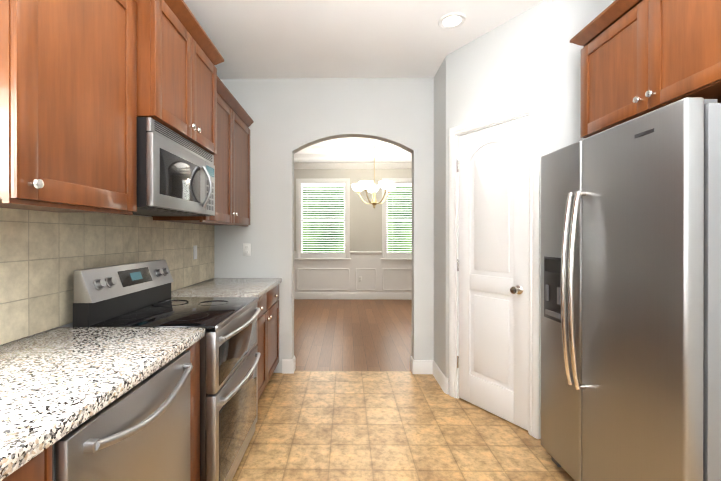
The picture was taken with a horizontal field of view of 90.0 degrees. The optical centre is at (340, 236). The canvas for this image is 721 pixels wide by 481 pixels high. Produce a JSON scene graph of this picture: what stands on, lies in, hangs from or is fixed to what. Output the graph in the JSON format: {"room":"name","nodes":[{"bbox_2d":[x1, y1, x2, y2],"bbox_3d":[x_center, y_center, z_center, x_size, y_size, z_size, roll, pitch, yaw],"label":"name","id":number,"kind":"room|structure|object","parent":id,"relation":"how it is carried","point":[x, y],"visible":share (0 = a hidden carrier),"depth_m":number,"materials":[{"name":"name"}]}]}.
{"room":"kitchen","nodes":[
{"label":"kitchen","id":0,"kind":"room"},
{"bbox_2d":[2,215,202,344],"bbox_3d":[-1.331,-0.101,0.466,0.120,2.830,6.253,0,0,1],"label":"wall","id":1,"kind":"structure","parent":0,"point":[69,325],"depth_m":1.66,"materials":[{"name":"paint"}]},
{"bbox_2d":[0,0,136,214],"bbox_3d":[-1.061,-0.602,1.296,0.390,1.014,0.682,0,0,1],"label":"upper cabinet","id":2,"kind":"object","parent":1,"relation":"attached to","point":[68,106],"visible":1,"depth_m":1.21,"materials":[{"name":"brown wood"}]},
{"bbox_2d":[0,208,213,344],"bbox_3d":[-1.260,0.136,0.854,0.008,0.524,5.229,0,0,1],"label":"tile backsplash","id":3,"kind":"structure","parent":1,"relation":"attached to","point":[44,255],"depth_m":1.63,"materials":[{"name":"beige tile"}]},
{"bbox_2d":[193,245,196,259],"bbox_3d":[-1.219,0.129,3.019,0.008,0.116,0.072,0,0,1],"label":"outlet","id":4,"kind":"object","parent":3,"relation":"attached to","point":[195,252],"visible":1,"depth_m":3.01,"materials":[{"name":"white plastic"}]},
{"bbox_2d":[134,0,223,154],"bbox_3d":[-1.013,-0.858,1.971,0.467,0.646,0.865,0,0,1],"label":"upper cabinet","id":5,"kind":"object","parent":1,"relation":"attached to","point":[179,56],"visible":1,"depth_m":1.80,"materials":[{"name":"brown wood"}]},
{"bbox_2d":[133,117,214,215],"bbox_3d":[-1.007,-0.331,1.972,0.479,0.400,0.757,0,0,1],"label":"over-the-range microwave","id":6,"kind":"object","parent":5,"relation":"attached to","point":[175,174],"visible":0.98,"depth_m":1.77,"materials":[{"name":"silver metal"}]},
{"bbox_2d":[152,76,253,226],"bbox_3d":[-1.038,-0.606,2.910,0.390,1.014,1.106,0,0,1],"label":"upper cabinet","id":7,"kind":"object","parent":1,"relation":"attached to","point":[235,121],"visible":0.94,"depth_m":2.86,"materials":[{"name":"brown wood"}]},
{"bbox_2d":[214,78,433,372],"bbox_3d":[-0.128,-0.107,3.515,2.435,2.830,0.120,0,0,1],"label":"wall","id":8,"kind":"structure","parent":0,"point":[291,117],"depth_m":3.46,"materials":[{"name":"paint"}]},
{"bbox_2d":[243,244,250,255],"bbox_3d":[-0.905,0.121,3.462,0.072,0.116,0.008,0,0,1],"label":"outlet","id":9,"kind":"object","parent":8,"relation":"attached to","point":[246,249],"visible":1,"depth_m":3.46,"materials":[{"name":"white plastic"}]},
{"bbox_2d":[294,299,411,370],"bbox_3d":[0.444,1.344,5.574,6.640,0.080,4.127,0,0,1],"label":"floor","id":10,"kind":"structure","parent":0,"point":[352,334],"depth_m":4.82,"materials":[{"name":"brown wood"}]},
{"bbox_2d":[294,169,411,250],"bbox_3d":[0.474,-0.226,7.574,6.640,3.050,0.120,0,0,1],"label":"wall","id":11,"kind":"structure","parent":0,"point":[365,227],"depth_m":7.50,"materials":[{"name":"paint"}]},
{"bbox_2d":[295,178,350,262],"bbox_3d":[-0.372,-0.338,7.551,1.170,1.765,0.150,0,0,1],"label":"window","id":12,"kind":"structure","parent":11,"relation":"in","point":[347,259],"depth_m":7.51,"materials":[{"name":"white wood"}]},
{"bbox_2d":[301,183,344,251],"bbox_3d":[-0.372,-0.342,7.555,0.920,1.562,0.048,0,0,1],"label":"window blind","id":13,"kind":"object","parent":12,"relation":"attached to","point":[322,184],"visible":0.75,"depth_m":7.55,"materials":[{"name":"white plastic"}]},
{"bbox_2d":[294,251,411,298],"bbox_3d":[0.473,0.797,7.498,6.400,1.005,0.034,0,0,1],"label":"wainscoting","id":14,"kind":"structure","parent":11,"relation":"attached to","point":[380,280],"depth_m":7.51,"materials":[{"name":"white wood"}]},
{"bbox_2d":[381,178,411,262],"bbox_3d":[1.418,-0.338,7.524,1.170,1.765,0.150,0,0,1],"label":"window","id":15,"kind":"structure","parent":11,"relation":"in","point":[384,259],"depth_m":7.49,"materials":[{"name":"white wood"}]},
{"bbox_2d":[387,183,411,251],"bbox_3d":[1.418,-0.342,7.528,0.920,1.562,0.048,0,0,1],"label":"window blind","id":16,"kind":"object","parent":15,"relation":"attached to","point":[403,184],"visible":0.44,"depth_m":7.53,"materials":[{"name":"white plastic"}]},
{"bbox_2d":[294,137,411,168],"bbox_3d":[0.444,-1.591,5.537,6.400,0.350,3.947,0,0,1],"label":"ceiling","id":17,"kind":"structure","parent":0,"point":[349,153],"depth_m":6.89,"materials":[{"name":"paint"}]},
{"bbox_2d":[351,143,395,207],"bbox_3d":[0.588,-1.076,6.385,0.801,1.145,0.780,0,0,1],"label":"dining chandelier","id":18,"kind":"object","parent":17,"relation":"hanging from","point":[372,188],"visible":1,"depth_m":6.33,"materials":[{"name":"white glass"}]},
{"bbox_2d":[183,0,543,78],"bbox_3d":[0.368,-1.565,0.378,3.520,0.100,6.373,0,0,1],"label":"ceiling","id":19,"kind":"structure","parent":0,"point":[269,39],"depth_m":2.69,"materials":[{"name":"paint"}]},
{"bbox_2d":[438,12,465,28],"bbox_3d":[0.780,-1.514,2.526,0.190,0.011,0.190,0,0,1],"label":"recessed light","id":20,"kind":"object","parent":19,"relation":"in","point":[452,20],"visible":1,"depth_m":2.52,"materials":[{"name":"white"}]},
{"bbox_2d":[232,371,574,480],"bbox_3d":[0.368,1.355,0.354,3.520,0.080,6.313,0,0,1],"label":"floor","id":21,"kind":"structure","parent":0,"point":[359,426],"depth_m":2.37,"materials":[{"name":"beige tile"}]},
{"bbox_2d":[52,350,192,480],"bbox_3d":[-0.887,0.878,1.116,0.667,0.869,0.638,0,0,1],"label":"dishwasher","id":22,"kind":"object","parent":21,"relation":"on","point":[140,431],"visible":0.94,"depth_m":1.07,"materials":[{"name":"grey metal"}]},
{"bbox_2d":[73,260,260,480],"bbox_3d":[-0.835,0.730,1.972,0.696,1.163,0.757,0,0,1],"label":"range","id":23,"kind":"object","parent":21,"relation":"on","point":[137,294],"visible":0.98,"depth_m":1.78,"materials":[{"name":"silver metal"}]},
{"bbox_2d":[186,284,278,439],"bbox_3d":[-0.915,0.872,2.912,0.634,0.874,1.104,0,0,1],"label":"base cabinet","id":24,"kind":"object","parent":21,"relation":"on","point":[268,316],"depth_m":2.79,"materials":[{"name":"brown wood"}]},
{"bbox_2d":[0,278,281,480],"bbox_3d":[-0.934,0.419,0.849,0.658,0.040,5.229,0,0,1],"label":"countertop","id":25,"kind":"structure","parent":24,"relation":"on","point":[57,384],"depth_m":1.09,"materials":[{"name":"white stone"}]},
{"bbox_2d":[541,97,720,480],"bbox_3d":[1.548,0.414,1.669,0.908,1.795,0.913,0,0,1],"label":"refrigerator","id":26,"kind":"object","parent":21,"relation":"on","point":[630,300],"visible":1,"depth_m":1.43,"materials":[{"name":"grey metal"}]},
{"bbox_2d":[434,0,614,438],"bbox_3d":[1.462,-0.106,2.858,1.165,2.830,1.168,0,0,1],"label":"wall","id":27,"kind":"structure","parent":0,"point":[531,54],"depth_m":2.52,"materials":[{"name":"paint"}]},
{"bbox_2d":[282,356,448,393],"bbox_3d":[0.170,1.243,3.288,1.468,0.130,0.571,0,0,1],"label":"baseboard","id":28,"kind":"structure","parent":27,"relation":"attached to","point":[416,367],"depth_m":3.43,"materials":[{"name":"white wood"}]},
{"bbox_2d":[457,116,527,429],"bbox_3d":[1.111,0.243,2.670,0.350,2.110,0.514,0,0,1],"label":"pantry door","id":29,"kind":"structure","parent":27,"relation":"in","point":[492,264],"depth_m":2.63,"materials":[{"name":"white wood"}]},
{"bbox_2d":[449,99,539,438],"bbox_3d":[1.145,0.207,2.685,0.142,2.205,0.750,0,0,-31],"label":"door frame","id":30,"kind":"structure","parent":27,"relation":"attached to","point":[531,110],"depth_m":2.40,"materials":[{"name":"white wood"}]},
{"bbox_2d":[570,0,720,137],"bbox_3d":[1.693,-0.879,1.634,0.661,0.602,1.050,0,0,1],"label":"upper cabinet","id":31,"kind":"object","parent":27,"relation":"attached to","point":[640,57],"visible":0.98,"depth_m":1.65,"materials":[{"name":"brown wood"}]},
{"label":"outside","id":32,"kind":"structure","parent":0,"visible":0},
{"bbox_2d":[303,187,411,252],"bbox_3d":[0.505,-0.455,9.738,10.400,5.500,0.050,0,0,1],"label":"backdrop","id":33,"kind":"structure","parent":32,"point":[343,222],"depth_m":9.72,"materials":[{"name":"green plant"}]}
]}

